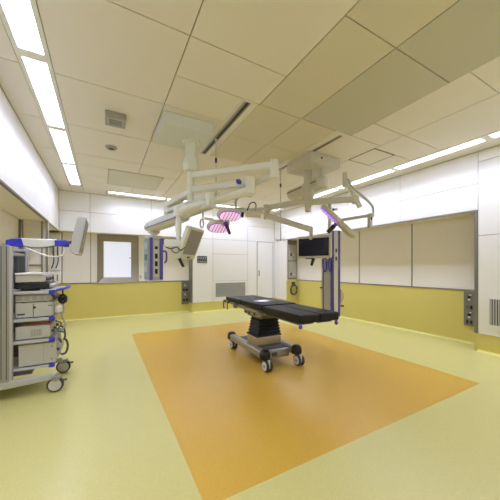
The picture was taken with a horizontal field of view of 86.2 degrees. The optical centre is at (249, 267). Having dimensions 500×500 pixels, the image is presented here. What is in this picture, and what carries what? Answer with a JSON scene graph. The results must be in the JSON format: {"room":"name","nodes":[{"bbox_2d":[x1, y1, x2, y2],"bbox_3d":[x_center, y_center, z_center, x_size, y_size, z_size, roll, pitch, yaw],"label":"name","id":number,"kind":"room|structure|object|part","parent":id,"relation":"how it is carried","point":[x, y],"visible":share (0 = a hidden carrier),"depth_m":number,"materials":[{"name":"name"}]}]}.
{"room":"operating room","nodes":[
{"label":"operating room","id":0,"kind":"room"},
{"bbox_2d":[0,87,58,271],"bbox_3d":[-2.180,-0.250,1.654,0.506,3.000,10.200,0,0,-29],"label":"wall","id":1,"kind":"structure","parent":0,"point":[29,195],"depth_m":3.76,"materials":[{"name":"paint"}]},
{"bbox_3d":[-1.911,-0.240,0.832,0.015,1.192,8.492,0,0,-29],"label":"panel","id":2,"kind":"part","parent":1,"relation":"part of","materials":[{"name":"beige paint"}]},
{"bbox_3d":[-1.579,-0.840,1.049,0.036,0.024,8.560,0,0,-29],"label":"edge trim","id":3,"kind":"part","parent":1,"relation":"part of","materials":[{"name":"paint"}]},
{"bbox_3d":[-3.834,-0.230,4.755,0.400,1.220,0.090,0,0,-29],"label":"panel","id":4,"kind":"part","parent":1,"relation":"part of","materials":[{"name":"beige paint"}]},
{"bbox_3d":[-3.806,-0.224,4.708,0.404,1.208,0.030,0,0,-29],"label":"steel frame","id":5,"kind":"part","parent":1,"relation":"part of","materials":[{"name":"silver metal"}]},
{"bbox_2d":[49,190,273,319],"bbox_3d":[-1.840,-0.250,7.556,6.795,3.000,0.426,0,0,-29],"label":"wall","id":6,"kind":"structure","parent":0,"point":[232,257],"depth_m":7.07,"materials":[{"name":"white paint"}]},
{"bbox_2d":[50,233,60,283],"bbox_3d":[-4.490,-0.215,6.160,0.195,1.150,0.076,0,0,-29],"label":"panel","id":7,"kind":"object","parent":6,"relation":"attached to","point":[57,274],"visible":0.8,"depth_m":6.15,"materials":[{"name":"metal"}]},
{"bbox_3d":[-4.341,-0.240,6.294,0.989,1.194,0.015,0,0,-29],"label":"panel","id":8,"kind":"part","parent":6,"relation":"part of","materials":[{"name":"beige paint"}]},
{"bbox_3d":[-3.831,-0.240,6.575,0.138,1.198,0.015,0,0,-29],"label":"panel","id":9,"kind":"part","parent":6,"relation":"part of","materials":[{"name":"beige paint"}]},
{"bbox_2d":[97,234,138,282],"bbox_3d":[-3.371,-0.233,6.846,0.944,1.215,0.105,0,0,-29],"label":"window","id":10,"kind":"structure","parent":6,"relation":"in","point":[117,255],"depth_m":6.84,"materials":[{"name":"glass"}]},
{"bbox_3d":[-3.402,-0.215,6.863,0.650,0.930,0.012,0,0,-29],"label":"pane","id":11,"kind":"part","parent":10,"relation":"part of","materials":[{"name":"white glass"}]},
{"bbox_3d":[-2.955,-0.836,6.720,3.035,0.016,0.036,0,0,-29],"label":"edge trim","id":12,"kind":"part","parent":6,"relation":"part of","materials":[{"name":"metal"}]},
{"bbox_2d":[58,310,188,321],"bbox_3d":[-3.261,1.232,6.861,3.435,0.036,0.035,0,0,-29],"label":"baseboard","id":13,"kind":"structure","parent":6,"relation":"attached to","point":[183,310],"depth_m":6.85,"materials":[{"name":"plastic"}]},
{"bbox_3d":[-3.270,0.370,6.877,3.435,0.020,0.027,0,0,-29],"label":"dado rail","id":14,"kind":"part","parent":6,"relation":"part of","materials":[{"name":"metal"}]},
{"bbox_3d":[-2.362,-0.240,7.384,1.351,1.196,0.015,0,0,-29],"label":"panel","id":15,"kind":"part","parent":6,"relation":"part of","materials":[{"name":"beige paint"}]},
{"bbox_3d":[-1.744,-1.295,7.382,5.787,0.902,0.015,0,0,-29],"label":"panel","id":16,"kind":"part","parent":6,"relation":"part of","materials":[{"name":"white paint"}]},
{"bbox_2d":[181,281,188,303],"bbox_3d":[-1.846,0.708,7.625,0.210,0.645,0.060,0,0,-29],"label":"outlet panel","id":17,"kind":"object","parent":6,"relation":"attached to","point":[185,284],"visible":1,"depth_m":7.61,"materials":[{"name":"metal"}]},
{"bbox_2d":[197,256,206,262],"bbox_3d":[-1.358,-0.242,7.577,0.290,0.195,0.016,0,0,-29],"label":"controller","id":18,"kind":"object","parent":6,"relation":"attached to","point":[200,259],"visible":1,"depth_m":7.57,"materials":[{"name":"grey plastic"}]},
{"bbox_3d":[-1.343,0.070,7.602,0.592,1.812,0.015,0,0,-29],"label":"block panel","id":19,"kind":"part","parent":6,"relation":"part of","materials":[{"name":"white paint"}]},
{"bbox_2d":[193,308,241,312],"bbox_3d":[-0.396,1.232,8.100,2.740,0.036,0.035,0,0,-29],"label":"baseboard","id":20,"kind":"structure","parent":6,"relation":"attached to","point":[230,308],"depth_m":7.79,"materials":[{"name":"plastic"}]},
{"bbox_2d":[214,281,245,297],"bbox_3d":[-0.575,0.645,8.010,1.040,0.470,0.012,0,0,-29],"label":"air vent","id":21,"kind":"object","parent":6,"relation":"in","point":[221,289],"visible":0.98,"depth_m":7.99,"materials":[{"name":"grey plastic"}]},
{"bbox_3d":[-0.577,0.070,8.024,1.142,1.812,0.015,0,0,-29],"label":"block panel","id":22,"kind":"part","parent":6,"relation":"part of","materials":[{"name":"white paint"}]},
{"bbox_2d":[207,196,261,233],"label":"light","id":23,"kind":"object","parent":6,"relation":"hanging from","point":[226,216],"depth_m":3.30,"materials":[{"name":"pink plastic"}]},
{"bbox_3d":[-0.269,-0.474,3.275,0.042,0.132,0.113,0,0,-35],"label":"handle","id":24,"kind":"part","parent":23,"relation":"part of","materials":[{"name":"black plastic"}]},
{"bbox_2d":[240,202,263,217],"bbox_3d":[0.023,-0.724,3.323,0.308,0.201,0.110,0,0,1],"label":"camera","id":25,"kind":"object","parent":23,"relation":"attached to","point":[256,214],"visible":1,"depth_m":3.28,"materials":[{"name":"beige plastic"}]},
{"bbox_3d":[0.072,0.070,8.381,0.322,1.812,0.015,0,0,-29],"label":"block panel","id":26,"kind":"part","parent":6,"relation":"part of","materials":[{"name":"white paint"}]},
{"bbox_2d":[257,242,272,297],"bbox_3d":[0.492,0.071,8.592,0.606,1.818,0.051,0,0,-29],"label":"door","id":27,"kind":"structure","parent":6,"relation":"in","point":[264,249],"depth_m":8.61,"materials":[{"name":"grey plastic"}]},
{"bbox_3d":[0.772,0.070,8.767,0.042,1.812,0.015,0,0,-29],"label":"block panel","id":28,"kind":"part","parent":6,"relation":"part of","materials":[{"name":"white paint"}]},
{"bbox_2d":[0,309,499,499],"bbox_3d":[0.566,1.325,3.223,6.900,0.150,10.500,0,0,-29],"label":"floor","id":29,"kind":"structure","parent":0,"point":[153,406],"depth_m":2.20,"materials":[{"name":"yellow plastic"}]},
{"bbox_2d":[0,238,73,391],"bbox_3d":[-2.302,0.468,2.847,0.756,1.564,0.643,0,0,-29],"label":"equipment cart","id":30,"kind":"object","parent":29,"relation":"on","point":[12,261],"visible":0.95,"depth_m":2.63,"materials":[{"name":"grey metal"}]},
{"bbox_2d":[13,289,56,294],"bbox_3d":[-2.363,0.245,2.809,0.550,0.030,0.490,0,0,-29],"label":"shelf","id":31,"kind":"object","parent":30,"relation":"attached to","point":[15,291],"depth_m":2.69,"materials":[{"name":"grey metal"}]},
{"bbox_2d":[15,281,57,289],"bbox_3d":[-2.257,0.183,2.856,0.300,0.066,0.420,0,0,-29],"label":"control unit","id":32,"kind":"object","parent":30,"relation":"on","point":[48,284],"visible":0.98,"depth_m":2.68,"materials":[{"name":"black plastic"}]},
{"bbox_2d":[15,274,53,282],"bbox_3d":[-2.275,0.109,2.846,0.260,0.082,0.420,0,0,-29],"label":"control unit","id":33,"kind":"object","parent":32,"relation":"on","point":[44,277],"visible":0.97,"depth_m":2.67,"materials":[{"name":"grey plastic"}]},
{"bbox_2d":[15,272,49,274],"bbox_3d":[-2.295,0.058,2.834,0.217,0.016,0.440,0,0,-29],"label":"lid","id":34,"kind":"object","parent":33,"relation":"on","point":[26,273],"visible":0.99,"depth_m":2.67,"materials":[{"name":"white plastic"}]},
{"bbox_2d":[13,354,59,371],"bbox_3d":[-2.363,0.994,2.809,0.550,0.022,0.490,0,0,-29],"label":"shelf","id":35,"kind":"object","parent":30,"relation":"attached to","point":[16,368],"depth_m":2.67,"materials":[{"name":"grey metal"}]},
{"bbox_2d":[13,329,59,344],"bbox_3d":[-2.363,0.730,2.809,0.550,0.030,0.490,0,0,-29],"label":"shelf","id":36,"kind":"object","parent":30,"relation":"attached to","point":[52,338],"depth_m":2.68,"materials":[{"name":"grey metal"}]},
{"bbox_2d":[13,312,59,322],"bbox_3d":[-2.363,0.515,2.809,0.550,0.030,0.490,0,0,-29],"label":"shelf","id":37,"kind":"object","parent":30,"relation":"attached to","point":[42,318],"depth_m":2.68,"materials":[{"name":"grey metal"}]},
{"bbox_2d":[15,318,58,339],"bbox_3d":[-2.254,0.645,2.855,0.305,0.135,0.424,0,0,-29],"label":"control unit","id":38,"kind":"object","parent":30,"relation":"on","point":[22,331],"visible":0.99,"depth_m":2.69,"materials":[{"name":"grey plastic"}]},
{"bbox_2d":[27,322,51,325],"bbox_3d":[-2.154,0.576,2.699,0.236,0.044,0.045,0,0,-29],"label":"cable","id":39,"kind":"object","parent":38,"relation":"on","point":[43,322],"visible":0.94,"depth_m":2.69,"materials":[{"name":"red rubber"}]},
{"bbox_3d":[-2.145,0.640,2.917,0.007,0.105,0.390,0,0,-29],"label":"panel","id":40,"kind":"part","parent":38,"relation":"part of","materials":[{"name":"grey plastic"}]},
{"bbox_2d":[15,298,61,317],"bbox_3d":[-2.243,0.421,2.860,0.330,0.153,0.426,0,0,-29],"label":"control unit","id":41,"kind":"object","parent":30,"relation":"on","point":[39,308],"visible":0.8,"depth_m":2.67,"materials":[{"name":"grey plastic"}]},
{"bbox_2d":[15,292,57,302],"bbox_3d":[-2.249,0.305,2.857,0.315,0.080,0.424,0,0,-29],"label":"control unit","id":42,"kind":"object","parent":41,"relation":"on","point":[27,297],"visible":0.71,"depth_m":2.67,"materials":[{"name":"grey plastic"}]},
{"bbox_3d":[-2.123,0.416,2.929,0.007,0.123,0.390,0,0,-29],"label":"panel","id":43,"kind":"part","parent":41,"relation":"part of","materials":[{"name":"grey plastic"}]},
{"bbox_2d":[21,238,56,247],"bbox_3d":[-2.247,-0.262,2.873,0.322,0.100,0.080,0,0,-29],"label":"handle","id":44,"kind":"object","parent":30,"relation":"on","point":[24,241],"depth_m":2.83,"materials":[{"name":"white plastic"}]},
{"bbox_2d":[21,245,58,247],"bbox_3d":[-2.218,-0.231,2.827,0.323,0.050,0.015,0,0,-29],"label":"cable","id":45,"kind":"object","parent":30,"relation":"attached to","point":[21,245],"visible":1,"depth_m":2.82,"materials":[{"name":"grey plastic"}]},
{"bbox_2d":[19,335,61,366],"bbox_3d":[-2.223,0.871,2.872,0.325,0.221,0.424,0,0,-29],"label":"control unit","id":46,"kind":"object","parent":30,"relation":"on","point":[30,354],"visible":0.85,"depth_m":2.69,"materials":[{"name":"grey plastic"}]},
{"bbox_3d":[-2.106,0.866,2.939,0.007,0.191,0.390,0,0,-29],"label":"panel","id":47,"kind":"part","parent":46,"relation":"part of","materials":[{"name":"grey plastic"}]},
{"bbox_2d":[60,338,68,354],"bbox_3d":[-2.041,0.859,2.938,0.079,0.163,0.122,0,0,-43],"label":"cable","id":48,"kind":"object","parent":46,"relation":"attached to","point":[66,340],"visible":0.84,"depth_m":2.93,"materials":[{"name":"grey plastic"}]},
{"bbox_2d":[26,247,66,256],"bbox_3d":[-2.168,-0.168,2.847,0.355,0.108,0.035,0,0,-29],"label":"cable","id":49,"kind":"object","parent":30,"relation":"hanging from","point":[26,247],"visible":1,"depth_m":2.84,"materials":[{"name":"white plastic"}]},
{"bbox_2d":[39,286,65,290],"bbox_3d":[-2.150,0.223,2.926,0.175,0.010,0.460,0,0,-29],"label":"tray","id":50,"kind":"object","parent":30,"relation":"on","point":[52,288],"depth_m":2.75,"materials":[{"name":"grey plastic"}]},
{"bbox_2d":[55,320,63,332],"bbox_3d":[-2.000,0.615,2.807,0.080,0.144,0.029,0,0,-45],"label":"cable","id":51,"kind":"object","parent":30,"relation":"hanging from","point":[60,322],"visible":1,"depth_m":2.80,"materials":[{"name":"rubber"}]},
{"bbox_2d":[58,325,65,339],"bbox_3d":[-2.029,0.700,2.884,0.069,0.157,0.106,0,0,-29],"label":"cable","id":52,"kind":"object","parent":30,"relation":"hanging from","point":[61,325],"visible":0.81,"depth_m":2.89,"materials":[{"name":"grey plastic"}]},
{"bbox_2d":[58,304,66,351],"bbox_3d":[-2.005,0.604,2.846,0.078,0.579,0.060,0,0,-29],"label":"cable","id":53,"kind":"object","parent":30,"relation":"hanging from","point":[63,305],"visible":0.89,"depth_m":2.84,"materials":[{"name":"grey plastic"}]},
{"bbox_2d":[54,304,62,311],"bbox_3d":[-1.995,0.420,2.783,0.072,0.080,0.072,0,0,-29],"label":"coupler","id":54,"kind":"object","parent":53,"relation":"attached to","point":[58,308],"visible":1,"depth_m":2.76,"materials":[{"name":"beige plastic"}]},
{"bbox_2d":[58,290,67,303],"bbox_3d":[-1.975,0.302,2.817,0.097,0.155,0.030,0,0,1],"label":"cable reel","id":55,"kind":"object","parent":30,"relation":"hanging from","point":[62,300],"visible":0.98,"depth_m":2.81,"materials":[{"name":"black plastic"}]},
{"bbox_2d":[70,216,88,255],"bbox_3d":[-1.934,-0.351,3.034,0.158,0.412,0.410,0,0,-29],"label":"monitor","id":56,"kind":"object","parent":30,"relation":"attached to","point":[81,225],"visible":1,"depth_m":2.86,"materials":[{"name":"grey plastic"}]},
{"bbox_2d":[223,295,338,372],"bbox_3d":[0.275,0.853,3.599,0.642,0.795,2.000,0,0,-29],"label":"table","id":57,"kind":"object","parent":29,"relation":"on","point":[263,339],"visible":1,"depth_m":3.46,"materials":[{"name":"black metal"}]},
{"bbox_3d":[-0.050,1.068,3.703,0.100,0.100,1.000,0,0,-27],"label":"rail","id":58,"kind":"part","parent":57,"relation":"part of","materials":[{"name":"silver metal"}]},
{"bbox_3d":[-0.042,0.547,3.657,0.047,0.025,0.630,0,0,-27],"label":"rail","id":59,"kind":"part","parent":57,"relation":"part of","materials":[{"name":"silver metal"}]},
{"bbox_3d":[0.209,0.556,3.711,0.487,0.057,0.795,0,0,-29],"label":"plate","id":60,"kind":"part","parent":57,"relation":"part of","materials":[{"name":"silver metal"}]},
{"bbox_3d":[0.369,1.068,3.915,0.100,0.100,1.000,0,0,-27],"label":"rail","id":61,"kind":"part","parent":57,"relation":"part of","materials":[{"name":"silver metal"}]},
{"bbox_3d":[0.427,0.562,3.003,0.190,0.025,0.640,0,0,-27],"label":"leg plate","id":62,"kind":"part","parent":57,"relation":"part of","materials":[{"name":"grey plastic"}]},
{"bbox_2d":[0,0,499,214],"bbox_3d":[0.566,-1.849,3.223,6.900,0.202,10.500,0,0,-29],"label":"ceiling","id":63,"kind":"structure","parent":0,"point":[409,80],"depth_m":2.49,"materials":[{"name":"beige tile"}]},
{"bbox_2d":[0,0,50,60],"bbox_3d":[-1.471,-1.763,1.625,0.236,0.034,1.305,0,0,-29],"label":"recessed light","id":64,"kind":"object","parent":63,"relation":"in","point":[21,20],"visible":1,"depth_m":1.94,"materials":[{"name":"white plastic"}]},
{"bbox_2d":[14,50,67,130],"bbox_3d":[-2.100,-1.763,2.768,0.236,0.034,1.305,0,0,-29],"label":"recessed light","id":65,"kind":"object","parent":63,"relation":"in","point":[38,72],"visible":0.81,"depth_m":2.61,"materials":[{"name":"white plastic"}]},
{"bbox_2d":[22,56,63,127],"bbox_3d":[-2.100,-1.761,2.768,0.168,0.018,1.205,0,0,-29],"label":"diffuser","id":66,"kind":"object","parent":65,"relation":"attached to","point":[39,75],"depth_m":2.62,"materials":[{"name":"white plastic"}]},
{"bbox_2d":[45,126,76,164],"bbox_3d":[-2.730,-1.763,3.911,0.236,0.034,1.305,0,0,-29],"label":"recessed light","id":67,"kind":"object","parent":63,"relation":"in","point":[60,139],"visible":0.79,"depth_m":3.79,"materials":[{"name":"white plastic"}]},
{"bbox_2d":[50,129,73,162],"bbox_3d":[-2.730,-1.761,3.911,0.168,0.018,1.205,0,0,-29],"label":"diffuser","id":68,"kind":"object","parent":67,"relation":"attached to","point":[60,139],"depth_m":3.82,"materials":[{"name":"white plastic"}]},
{"bbox_2d":[60,163,81,185],"bbox_3d":[-3.359,-1.763,5.054,0.236,0.034,1.305,0,0,-29],"label":"recessed light","id":69,"kind":"object","parent":63,"relation":"in","point":[71,171],"visible":0.79,"depth_m":4.95,"materials":[{"name":"white plastic"}]},
{"bbox_2d":[105,145,116,150],"bbox_3d":[-2.011,-1.735,3.870,0.160,0.030,0.160,0,0,-29],"label":"smoke detector","id":70,"kind":"object","parent":63,"relation":"attached to","point":[109,147],"visible":1,"depth_m":3.84,"materials":[{"name":"grey plastic"}]},
{"bbox_2d":[105,110,125,128],"bbox_3d":[-1.563,-1.721,3.103,0.215,0.058,0.257,0,0,-29],"label":"air vent","id":71,"kind":"object","parent":63,"relation":"attached to","point":[114,119],"visible":1,"depth_m":3.05,"materials":[{"name":"grey metal"}]},
{"bbox_3d":[-1.564,-1.694,3.106,0.165,0.003,0.150,0,0,-29],"label":"vent plate","id":72,"kind":"part","parent":71,"relation":"part of","materials":[{"name":"grey plastic"}]},
{"bbox_2d":[106,110,125,118],"bbox_3d":[-1.503,-1.723,2.994,0.195,0.042,0.009,0,0,-29],"label":"grille","id":73,"kind":"object","parent":71,"relation":"attached to","point":[108,113],"depth_m":2.99,"materials":[{"name":"grey metal"}]},
{"bbox_2d":[108,169,163,189],"bbox_3d":[-2.313,-1.752,5.362,0.940,0.016,0.955,0,0,-29],"label":"ceiling panel","id":74,"kind":"object","parent":63,"relation":"in","point":[115,177],"visible":1,"depth_m":5.32,"materials":[{"name":"beige metal"}]},
{"bbox_2d":[107,191,166,199],"bbox_3d":[-2.704,-1.763,6.451,1.325,0.034,0.220,0,0,-29],"label":"recessed light","id":75,"kind":"object","parent":63,"relation":"in","point":[110,192],"visible":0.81,"depth_m":6.45,"materials":[{"name":"white plastic"}]},
{"bbox_2d":[144,110,215,281],"bbox_3d":[-1.158,-0.760,3.933,0.595,1.980,2.084,0,0,-29],"label":"pendant","id":76,"kind":"object","parent":63,"relation":"hanging from","point":[188,134],"visible":0.98,"depth_m":3.39,"materials":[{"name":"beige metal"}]},
{"bbox_3d":[-1.322,-0.727,4.204,0.240,0.184,1.223,0,0,-40],"label":"boom arm","id":77,"kind":"part","parent":76,"relation":"part of","materials":[{"name":"white metal"}]},
{"bbox_3d":[-0.996,-0.953,3.712,0.100,0.110,0.750,0,0,-39],"label":"boom arm","id":78,"kind":"part","parent":76,"relation":"part of"},
{"bbox_3d":[-0.854,-0.850,3.594,0.090,0.060,1.113,0,0,-43],"label":"boom arm","id":79,"kind":"part","parent":76,"relation":"part of","materials":[{"name":"white metal"}]},
{"bbox_2d":[199,212,214,227],"bbox_3d":[-0.547,-0.632,3.408,0.200,0.256,0.040,0,0,14],"label":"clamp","id":80,"kind":"object","parent":76,"relation":"hanging from","point":[203,218],"visible":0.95,"depth_m":3.41,"materials":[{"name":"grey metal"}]},
{"bbox_2d":[163,175,254,266],"bbox_3d":[-0.482,-0.538,3.407,1.194,1.064,0.470,0,0,16],"label":"monitor","id":81,"kind":"object","parent":76,"relation":"attached to","point":[188,246],"visible":1,"depth_m":3.32,"materials":[{"name":"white plastic"}]},
{"bbox_3d":[-0.460,-0.814,3.254,0.947,0.293,0.100,0,0,16],"label":"spring arm","id":82,"kind":"part","parent":81,"relation":"part of"},
{"bbox_3d":[-0.380,-1.005,3.278,0.815,0.095,0.075,0,0,21],"label":"arm","id":83,"kind":"part","parent":81,"relation":"part of"},
{"bbox_2d":[201,101,250,153],"bbox_3d":[-0.372,-1.754,3.454,0.080,0.016,1.450,0,0,-29],"label":"ceiling track","id":84,"kind":"object","parent":63,"relation":"attached to","point":[245,105],"visible":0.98,"depth_m":3.27,"materials":[{"name":"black metal"}]},
{"bbox_2d":[215,138,218,195],"bbox_3d":[-0.462,-1.356,3.627,0.153,0.804,0.153,0,0,16],"label":"rod","id":85,"kind":"object","parent":84,"relation":"hanging from","point":[215,138],"visible":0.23,"depth_m":3.63,"materials":[{"name":"grey plastic"}]},
{"bbox_3d":[-0.462,-1.369,3.627,0.032,0.778,0.032,0,0,-29],"label":"rod","id":86,"kind":"part","parent":85,"relation":"part of","materials":[{"name":"grey plastic"}]},
{"bbox_2d":[191,159,277,185],"label":"support arm","id":87,"kind":"object","parent":63,"relation":"hanging from","point":[272,165],"depth_m":3.16,"materials":[{"name":"white metal"}]},
{"bbox_3d":[-0.242,-1.180,3.243,1.097,0.080,0.075,0,0,19],"label":"arm","id":88,"kind":"part","parent":87,"relation":"part of"},
{"bbox_3d":[0.136,-1.048,3.185,0.382,0.114,0.055,0,0,41],"label":"spring arm","id":89,"kind":"part","parent":87,"relation":"part of","materials":[{"name":"white metal"}]},
{"bbox_2d":[216,204,254,210],"bbox_3d":[-0.383,-1.763,7.729,1.325,0.034,0.220,0,0,-29],"label":"recessed light","id":90,"kind":"object","parent":63,"relation":"in","point":[219,205],"visible":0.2,"depth_m":7.58,"materials":[{"name":"white plastic"}]},
{"bbox_2d":[278,135,341,169],"bbox_3d":[0.865,-1.754,4.141,0.056,0.016,1.400,0,0,-29],"label":"ceiling track","id":91,"kind":"object","parent":63,"relation":"attached to","point":[339,136],"visible":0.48,"depth_m":3.78,"materials":[{"name":"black metal"}]},
{"bbox_2d":[276,169,283,241],"bbox_3d":[0.542,-1.116,4.728,0.153,1.284,0.153,0,0,16],"label":"rod","id":92,"kind":"object","parent":91,"relation":"hanging from","point":[280,239],"visible":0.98,"depth_m":4.72,"materials":[{"name":"grey plastic"}]},
{"bbox_3d":[0.542,-1.129,4.728,0.032,1.258,0.032,0,0,-29],"label":"rod","id":93,"kind":"part","parent":92,"relation":"part of","materials":[{"name":"grey plastic"}]},
{"bbox_2d":[313,188,340,198],"bbox_3d":[1.616,-1.763,6.458,0.236,0.034,1.308,0,0,-29],"label":"recessed light","id":94,"kind":"object","parent":63,"relation":"in","point":[331,190],"visible":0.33,"depth_m":6.20,"materials":[{"name":"white plastic"}]},
{"bbox_2d":[314,189,336,197],"bbox_3d":[1.616,-1.761,6.458,0.168,0.018,1.218,0,0,-29],"label":"diffuser","id":95,"kind":"object","parent":94,"relation":"attached to","point":[330,190],"depth_m":6.20,"materials":[{"name":"white plastic"}]},
{"bbox_2d":[287,151,373,237],"bbox_3d":[1.248,-1.094,4.243,1.068,1.313,1.513,0,0,-29],"label":"pendant","id":96,"kind":"object","parent":63,"relation":"hanging from","point":[311,165],"depth_m":4.17,"materials":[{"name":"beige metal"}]},
{"bbox_2d":[264,198,331,265],"bbox_3d":[0.756,-0.595,4.463,0.266,1.125,1.276,0,0,-43],"label":"monitor","id":97,"kind":"object","parent":96,"relation":"hanging from","point":[311,246],"visible":0.99,"depth_m":4.24,"materials":[{"name":"black plastic"}]},
{"bbox_3d":[0.626,-1.095,4.611,0.793,0.125,0.085,0,0,34],"label":"arm","id":98,"kind":"part","parent":97,"relation":"part of","materials":[{"name":"beige metal"}]},
{"bbox_3d":[0.590,-0.793,4.518,0.085,0.407,0.892,0,0,-42],"label":"spring arm","id":99,"kind":"part","parent":97,"relation":"part of","materials":[{"name":"beige metal"}]},
{"bbox_3d":[0.912,-0.620,4.200,0.117,0.105,0.070,0,0,0],"label":"arm","id":100,"kind":"part","parent":97,"relation":"part of","materials":[{"name":"beige metal"}]},
{"bbox_3d":[1.120,-1.510,4.269,0.070,0.160,0.070,0,0,-29],"label":"post","id":101,"kind":"part","parent":96,"relation":"part of","materials":[{"name":"beige metal"}]},
{"bbox_3d":[1.206,-0.581,3.974,0.140,0.141,0.068,0,0,12],"label":"handle","id":102,"kind":"part","parent":96,"relation":"part of","materials":[{"name":"black plastic"}]},
{"bbox_3d":[1.304,-1.080,4.288,0.732,0.090,0.070,0,0,16],"label":"arm","id":103,"kind":"part","parent":96,"relation":"part of","materials":[{"name":"beige metal"}]},
{"bbox_2d":[320,204,343,316],"bbox_3d":[1.236,-0.168,4.327,0.569,1.895,0.221,0,0,-3],"label":"column","id":104,"kind":"structure","parent":96,"relation":"hanging from","point":[332,294],"depth_m":4.27,"materials":[{"name":"grey metal"}]},
{"bbox_3d":[1.189,-0.038,4.251,0.075,0.210,0.077,0,0,27],"label":"handle","id":105,"kind":"part","parent":104,"relation":"part of","materials":[{"name":"purple plastic"}]},
{"bbox_3d":[1.279,-0.038,4.242,0.075,0.210,0.077,0,0,27],"label":"handle","id":106,"kind":"part","parent":104,"relation":"part of","materials":[{"name":"plastic"}]},
{"bbox_3d":[1.359,-0.924,4.042,0.966,0.975,0.533,0,0,15],"label":"surgical light","id":107,"kind":"part","parent":96,"relation":"part of","materials":[{"name":"white metal"}]},
{"bbox_3d":[1.399,-1.302,3.950,0.055,0.220,0.040,0,0,-29],"label":"joint plate","id":108,"kind":"part","parent":96,"relation":"part of","materials":[{"name":"beige metal"}]},
{"bbox_3d":[1.528,-1.099,3.950,0.256,0.435,0.050,0,0,0],"label":"spring arm","id":109,"kind":"part","parent":96,"relation":"part of","materials":[{"name":"beige metal"}]},
{"bbox_3d":[1.567,-0.743,3.950,0.401,0.095,0.035,0,0,9],"label":"arm","id":110,"kind":"part","parent":96,"relation":"part of","materials":[{"name":"grey plastic"}]},
{"bbox_2d":[334,168,396,189],"bbox_3d":[2.247,-1.763,5.312,0.236,0.034,1.308,0,0,-29],"label":"recessed light","id":111,"kind":"object","parent":63,"relation":"in","point":[387,171],"visible":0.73,"depth_m":5.17,"materials":[{"name":"white plastic"}]},
{"bbox_2d":[349,148,393,164],"bbox_3d":[1.920,-1.754,4.231,0.475,0.013,0.470,0,0,-29],"label":"access hatch","id":112,"kind":"object","parent":63,"relation":"attached to","point":[375,155],"visible":1,"depth_m":4.22,"materials":[{"name":"beige tile"}]},
{"bbox_2d":[390,136,489,170],"bbox_3d":[2.877,-1.763,4.166,0.236,0.034,1.308,0,0,-29],"label":"recessed light","id":113,"kind":"object","parent":63,"relation":"in","point":[482,139],"visible":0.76,"depth_m":4.05,"materials":[{"name":"white plastic"}]},
{"bbox_2d":[484,130,499,139],"bbox_3d":[3.508,-1.763,3.021,0.236,0.034,1.308,0,0,-29],"label":"recessed light","id":114,"kind":"object","parent":63,"relation":"in","point":[494,135],"visible":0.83,"depth_m":3.53,"materials":[{"name":"white plastic"}]},
{"bbox_2d":[490,132,499,137],"bbox_3d":[3.508,-1.761,3.021,0.168,0.018,1.218,0,0,-29],"label":"diffuser","id":115,"kind":"object","parent":114,"relation":"attached to","point":[496,134],"depth_m":3.53,"materials":[{"name":"white plastic"}]},
{"bbox_2d":[274,145,499,352],"bbox_3d":[3.402,-0.250,4.556,0.506,3.000,9.900,0,0,-29],"label":"wall","id":116,"kind":"structure","parent":0,"point":[434,237],"depth_m":5.01,"materials":[{"name":"white paint"}]},
{"bbox_3d":[0.965,0.052,8.485,0.015,1.851,0.661,0,0,-29],"label":"block panel","id":117,"kind":"part","parent":116,"relation":"part of","materials":[{"name":"white paint"}]},
{"bbox_2d":[287,240,296,278],"bbox_3d":[1.311,-0.255,8.256,0.350,1.210,0.040,0,0,-29],"label":"outlet panel","id":118,"kind":"object","parent":116,"relation":"attached to","point":[291,244],"visible":1,"depth_m":8.24,"materials":[{"name":"metal"}]},
{"bbox_2d":[290,282,297,294],"bbox_3d":[1.344,0.637,8.250,0.293,0.414,0.082,0,0,-29],"label":"cable coil","id":119,"kind":"object","parent":116,"relation":"attached to","point":[293,283],"visible":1,"depth_m":8.21,"materials":[{"name":"grey plastic"}]},
{"bbox_3d":[2.116,-1.312,6.394,0.015,0.867,5.432,0,0,-29],"label":"panel","id":120,"kind":"part","parent":116,"relation":"part of","materials":[{"name":"white paint"}]},
{"bbox_3d":[2.273,-0.868,6.117,0.036,0.024,4.715,0,0,-29],"label":"edge trim","id":121,"kind":"part","parent":116,"relation":"part of","materials":[{"name":"silver metal"}]},
{"bbox_3d":[2.621,-0.255,6.306,0.015,1.226,4.716,0,0,-29],"label":"panel","id":122,"kind":"part","parent":116,"relation":"part of","materials":[{"name":"beige paint"}]},
{"bbox_3d":[2.617,0.370,6.304,0.025,0.020,4.720,0,0,-29],"label":"dado rail","id":123,"kind":"part","parent":116,"relation":"part of","materials":[{"name":"silver metal"}]},
{"bbox_2d":[340,315,473,344],"bbox_3d":[2.598,1.232,6.296,0.035,0.036,4.715,0,0,-29],"label":"baseboard","id":124,"kind":"structure","parent":116,"relation":"attached to","point":[405,329],"depth_m":5.22,"materials":[{"name":"plastic"}]},
{"bbox_2d":[464,291,473,326],"bbox_3d":[3.631,0.672,4.419,0.035,0.575,0.160,0,0,-29],"label":"outlet panel","id":125,"kind":"object","parent":116,"relation":"attached to","point":[468,295],"visible":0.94,"depth_m":4.42,"materials":[{"name":"metal"}]},
{"bbox_2d":[477,349,499,356],"bbox_3d":[4.486,1.232,2.050,0.035,0.036,4.465,0,0,-29],"label":"baseboard","id":126,"kind":"structure","parent":116,"relation":"attached to","point":[478,350],"depth_m":3.89,"materials":[{"name":"plastic"}]},
{"bbox_3d":[4.166,-0.383,2.670,0.015,2.727,3.052,0,0,-29],"label":"block panel","id":127,"kind":"part","parent":116,"relation":"part of","materials":[{"name":"white paint"}]},
{"bbox_2d":[487,297,499,327],"bbox_3d":[3.670,0.637,3.544,0.012,0.435,0.830,0,0,-29],"label":"air vent","id":128,"kind":"object","parent":116,"relation":"in","point":[493,303],"visible":1,"depth_m":3.84,"materials":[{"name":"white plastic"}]}
]}

